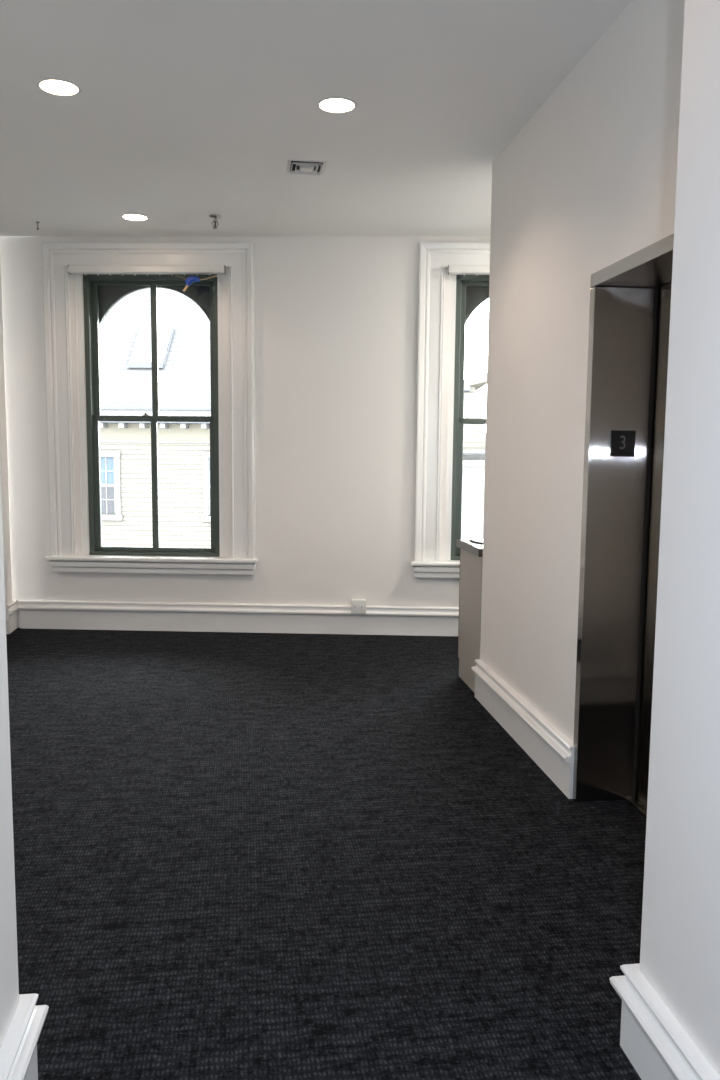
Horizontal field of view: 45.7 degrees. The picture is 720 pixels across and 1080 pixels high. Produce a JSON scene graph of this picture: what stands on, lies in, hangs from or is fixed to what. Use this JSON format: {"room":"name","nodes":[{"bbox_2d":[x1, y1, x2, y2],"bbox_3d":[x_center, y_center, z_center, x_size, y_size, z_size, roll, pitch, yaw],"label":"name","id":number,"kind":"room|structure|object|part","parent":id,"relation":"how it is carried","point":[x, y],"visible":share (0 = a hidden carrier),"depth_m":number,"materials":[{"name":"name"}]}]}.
{"room":"lobby","nodes":[
{"label":"lobby","id":0,"kind":"room"},
{"bbox_2d":[0,255,11,603],"bbox_3d":[-2.619,-0.263,1.597,1.038,3.075,10.300,0,6,-8],"label":"wall","id":1,"kind":"structure","parent":0,"point":[2,373],"depth_m":6.68,"materials":[{"name":"paint"}]},
{"bbox_2d":[6,600,18,633],"bbox_3d":[-2.765,0.609,6.809,0.052,0.229,0.256,0,6,-8],"label":"baseboard","id":2,"kind":"structure","parent":1,"relation":"attached to","point":[11,623],"depth_m":6.75,"materials":[{"name":"white paint"}]},
{"bbox_2d":[0,472,18,1047],"bbox_3d":[-1.504,0.010,-0.864,2.188,3.075,5.095,0,6,-8],"label":"wall","id":3,"kind":"structure","parent":0,"point":[9,983],"depth_m":1.83,"materials":[{"name":"paint"}]},
{"bbox_2d":[0,993,48,1079],"bbox_3d":[-1.446,1.428,-0.676,2.140,0.218,5.147,0,6,-8],"label":"baseboard","id":4,"kind":"structure","parent":3,"relation":"attached to","point":[18,1050],"depth_m":1.86,"materials":[{"name":"white paint"}]},
{"bbox_2d":[0,236,490,627],"bbox_3d":[-0.048,-0.798,6.828,7.900,3.075,0.340,1,6,2],"label":"wall","id":5,"kind":"structure","parent":0,"point":[336,318],"depth_m":6.68,"materials":[{"name":"paint"}]},
{"bbox_2d":[41,242,257,574],"bbox_3d":[-1.640,-1.016,6.753,1.693,2.554,0.295,1,6,2],"label":"window","id":6,"kind":"structure","parent":5,"relation":"in","point":[96,295],"depth_m":6.71,"materials":[{"name":"white paint"}]},
{"bbox_2d":[68,265,225,275],"bbox_3d":[-1.629,-2.064,6.532,1.208,0.076,0.065,1,6,2],"label":"blind headrail","id":7,"kind":"object","parent":6,"relation":"attached to","point":[72,269],"visible":1,"depth_m":6.51,"materials":[{"name":"white plastic"}]},
{"bbox_2d":[175,275,217,291],"bbox_3d":[-1.251,-1.960,6.528,0.326,0.129,0.055,1,6,2],"label":"bundle","id":8,"kind":"object","parent":7,"relation":"hanging from","point":[191,279],"visible":1,"depth_m":6.52,"materials":[{"name":"blue fabric"}]},
{"bbox_3d":[-1.164,-1.999,6.520,0.153,0.049,0.013,1,6,2],"label":"cord","id":9,"kind":"part","parent":8,"relation":"part of","materials":[{"name":"beige fabric"}]},
{"bbox_3d":[-1.654,0.195,6.832,1.693,0.128,0.195,1,6,2],"label":"sill","id":10,"kind":"part","parent":6,"relation":"part of","materials":[{"name":"white paint"}]},
{"bbox_3d":[-1.637,-0.979,6.825,1.064,2.205,0.160,1,6,2],"label":"frame","id":11,"kind":"part","parent":6,"relation":"part of","materials":[{"name":"green paint"}]},
{"bbox_3d":[-1.631,-1.493,6.784,0.984,1.093,0.036,1,6,2],"label":"sash","id":12,"kind":"part","parent":6,"relation":"part of","materials":[{"name":"green paint"}]},
{"bbox_3d":[-1.643,-0.448,6.851,0.984,1.087,0.038,1,6,2],"label":"sash","id":13,"kind":"part","parent":6,"relation":"part of","materials":[{"name":"green paint"}]},
{"bbox_2d":[18,600,458,635],"bbox_3d":[0.416,0.644,6.765,6.330,0.229,0.052,1,6,2],"label":"baseboard","id":14,"kind":"structure","parent":5,"relation":"attached to","point":[34,614],"depth_m":6.82,"materials":[{"name":"white paint"}]},
{"bbox_2d":[351,599,365,612],"bbox_3d":[-0.010,0.522,6.744,0.120,0.106,0.054,1,6,2],"label":"wall outlet","id":15,"kind":"object","parent":5,"relation":"attached to","point":[357,605],"visible":1,"depth_m":6.72,"materials":[{"name":"white plastic"}]},
{"bbox_2d":[410,242,489,577],"bbox_3d":[1.257,-0.976,6.636,1.693,2.554,0.295,1,6,2],"label":"window","id":16,"kind":"structure","parent":5,"relation":"in","point":[469,291],"depth_m":6.61,"materials":[{"name":"white paint"}]},
{"bbox_3d":[1.244,0.235,6.715,1.693,0.128,0.195,1,6,2],"label":"sill","id":17,"kind":"part","parent":16,"relation":"part of","materials":[{"name":"white paint"}]},
{"bbox_2d":[448,265,489,275],"bbox_3d":[1.268,-2.025,6.415,1.208,0.076,0.065,1,6,2],"label":"blind headrail","id":18,"kind":"object","parent":16,"relation":"attached to","point":[464,270],"visible":0.37,"depth_m":6.40,"materials":[{"name":"white plastic"}]},
{"bbox_3d":[1.261,-0.939,6.708,1.064,2.205,0.160,1,6,2],"label":"frame","id":19,"kind":"part","parent":16,"relation":"part of","materials":[{"name":"green paint"}]},
{"bbox_3d":[1.254,-0.408,6.733,0.984,1.087,0.038,1,6,2],"label":"sash","id":20,"kind":"part","parent":16,"relation":"part of","materials":[{"name":"green paint"}]},
{"bbox_3d":[1.266,-1.454,6.667,0.984,1.093,0.036,1,6,2],"label":"sash","id":21,"kind":"part","parent":16,"relation":"part of","materials":[{"name":"green paint"}]},
{"bbox_2d":[0,0,632,236],"bbox_3d":[0.599,-1.883,1.856,7.700,0.150,10.700,0,6,-8],"label":"ceiling","id":22,"kind":"structure","parent":0,"point":[185,112],"depth_m":4.06,"materials":[{"name":"paint"}]},
{"bbox_2d":[36,77,81,96],"bbox_3d":[-1.354,-2.035,3.839,0.196,0.006,0.196,0,6,-8],"label":"recessed light","id":23,"kind":"object","parent":22,"relation":"in","point":[53,86],"visible":1,"depth_m":3.83,"materials":[{"name":"white plastic"}]},
{"bbox_2d":[121,213,148,220],"bbox_3d":[-1.582,-2.269,6.004,0.196,0.006,0.196,0,6,-8],"label":"recessed light","id":24,"kind":"object","parent":22,"relation":"in","point":[128,216],"visible":1,"depth_m":6.00,"materials":[{"name":"white"}]},
{"bbox_2d":[209,214,220,228],"bbox_3d":[-1.011,-2.215,5.957,0.084,0.090,0.084,0,6,-8],"label":"sprinkler","id":25,"kind":"object","parent":22,"relation":"attached to","point":[214,217],"visible":1,"depth_m":5.94,"materials":[{"name":"silver metal"}]},
{"bbox_2d":[286,159,326,174],"bbox_3d":[-0.307,-2.130,4.892,0.220,0.020,0.220,0,6,-8],"label":"ceiling vent","id":26,"kind":"object","parent":22,"relation":"in","point":[294,166],"visible":1,"depth_m":4.87,"materials":[{"name":"grey metal"}]},
{"bbox_3d":[-0.307,-2.123,4.892,0.068,0.006,0.068,0,6,-8],"label":"plate","id":27,"kind":"part","parent":26,"relation":"part of","materials":[{"name":"silver metal"}]},
{"bbox_2d":[316,96,357,113],"bbox_3d":[-0.108,-2.042,4.011,0.196,0.006,0.196,0,6,-8],"label":"recessed light","id":28,"kind":"object","parent":22,"relation":"in","point":[333,104],"visible":1,"depth_m":4.00,"materials":[{"name":"white"}]},
{"bbox_2d":[6,628,646,1079],"bbox_3d":[0.509,1.261,2.641,7.700,0.120,11.600,0,6,-8],"label":"floor","id":29,"kind":"structure","parent":0,"point":[238,855],"depth_m":2.99,"materials":[{"name":"carpet"}]},
{"bbox_2d":[0,414,7,620],"bbox_3d":[-3.118,-0.393,6.174,0.848,2.350,0.670,0,6,-8],"label":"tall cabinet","id":30,"kind":"object","parent":29,"relation":"on","point":[1,471],"visible":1,"depth_m":6.57,"materials":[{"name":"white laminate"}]},
{"bbox_2d":[458,548,482,692],"bbox_3d":[1.678,0.486,5.468,2.022,0.842,0.525,0,6,-8],"label":"base cabinet","id":31,"kind":"object","parent":29,"relation":"on","point":[470,581],"visible":0.12,"depth_m":5.30,"materials":[{"name":"grey laminate"}]},
{"bbox_3d":[0.894,0.407,5.593,0.499,0.718,0.022,0,6,-8],"label":"door","id":32,"kind":"part","parent":31,"relation":"part of","materials":[{"name":"grey wood"}]},
{"bbox_2d":[456,539,482,556],"bbox_3d":[1.673,0.041,5.426,2.039,0.050,0.544,0,6,-8],"label":"countertop","id":33,"kind":"structure","parent":31,"relation":"on","point":[467,545],"depth_m":5.28,"materials":[{"name":"grey stone"}]},
{"bbox_2d":[573,233,673,818],"bbox_3d":[1.198,0.080,2.976,0.423,2.170,1.170,0,6,-8],"label":"elevator","id":34,"kind":"object","parent":29,"relation":"on","point":[630,297],"visible":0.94,"depth_m":3.48,"materials":[{"name":"silver metal"}]},
{"bbox_3d":[1.062,-0.389,3.448,0.105,0.105,0.004,0,6,-8],"label":"number plate","id":35,"kind":"part","parent":34,"relation":"part of","materials":[{"name":"black plastic"}]},
{"bbox_3d":[1.255,1.156,3.075,0.105,0.010,1.120,0,6,-8],"label":"sill","id":36,"kind":"part","parent":34,"relation":"part of","materials":[{"name":"silver metal"}]},
{"bbox_3d":[1.225,0.068,3.266,0.035,2.110,0.563,0,6,-8],"label":"door panel","id":37,"kind":"part","parent":34,"relation":"part of","materials":[{"name":"silver metal"}]},
{"bbox_2d":[480,36,601,741],"bbox_3d":[2.322,-0.518,4.416,3.016,3.075,1.495,0,6,-8],"label":"wall","id":38,"kind":"structure","parent":0,"point":[544,181],"depth_m":4.03,"materials":[{"name":"paint"}]},
{"bbox_2d":[471,659,573,798],"bbox_3d":[0.789,0.905,4.356,0.052,0.229,1.509,0,6,-8],"label":"baseboard","id":39,"kind":"structure","parent":38,"relation":"attached to","point":[548,747],"depth_m":4.14,"materials":[{"name":"white paint"}]},
{"bbox_2d":[594,0,684,272],"bbox_3d":[2.509,-1.455,2.987,3.016,0.905,1.170,0,6,-8],"label":"wall","id":40,"kind":"structure","parent":0,"point":[642,49],"depth_m":3.01,"materials":[{"name":"paint"}]},
{"bbox_2d":[639,0,719,1076],"bbox_3d":[2.740,-0.008,-0.318,3.454,3.075,5.046,0,6,-8],"label":"wall","id":41,"kind":"structure","parent":0,"point":[680,948],"depth_m":1.82,"materials":[{"name":"paint"}]},
{"bbox_2d":[609,963,719,1079],"bbox_3d":[1.193,1.420,-0.346,0.470,0.213,5.098,0,6,-8],"label":"baseboard","id":42,"kind":"structure","parent":41,"relation":"attached to","point":[654,1042],"depth_m":1.95,"materials":[{"name":"white paint"}]},
{"label":"outside","id":43,"kind":"structure","parent":0,"visible":0},
{"bbox_3d":[-4.635,4.870,34.660,80.000,0.200,51.500,0,6,-8],"label":"ground","id":44,"kind":"structure","parent":43,"visible":0},
{"bbox_2d":[99,288,210,547],"bbox_3d":[-6.905,-1.133,22.741,14.300,14.230,8.540,1,6,2],"label":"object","id":45,"kind":"structure","parent":44,"relation":"on","point":[184,379],"depth_m":18.92,"materials":[{"name":"grey"}]},
{"bbox_3d":[-5.715,-1.525,18.887,0.620,0.630,0.008,1,6,2],"label":"pane","id":46,"kind":"part","parent":45,"relation":"part of","materials":[{"name":"grey"}]},
{"bbox_3d":[-5.721,-0.898,18.954,0.620,0.630,0.008,1,6,2],"label":"pane","id":47,"kind":"part","parent":45,"relation":"part of","materials":[{"name":"grey"}]},
{"bbox_3d":[-4.798,-3.892,19.098,0.810,0.090,0.100,1,6,2],"label":"skylight sill","id":48,"kind":"part","parent":45,"relation":"part of","materials":[{"name":"grey"}]},
{"bbox_3d":[-7.048,-2.193,18.855,13.700,0.040,0.050,1,6,2],"label":"frieze moulding","id":49,"kind":"part","parent":45,"relation":"part of","materials":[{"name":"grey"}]},
{"bbox_2d":[461,372,486,538],"bbox_3d":[4.003,1.532,18.662,5.500,10.000,5.300,1,6,2],"label":"gabled building","id":50,"kind":"structure","parent":44,"relation":"on","point":[474,435],"depth_m":16.16,"materials":[{"name":"grey"}]}
]}

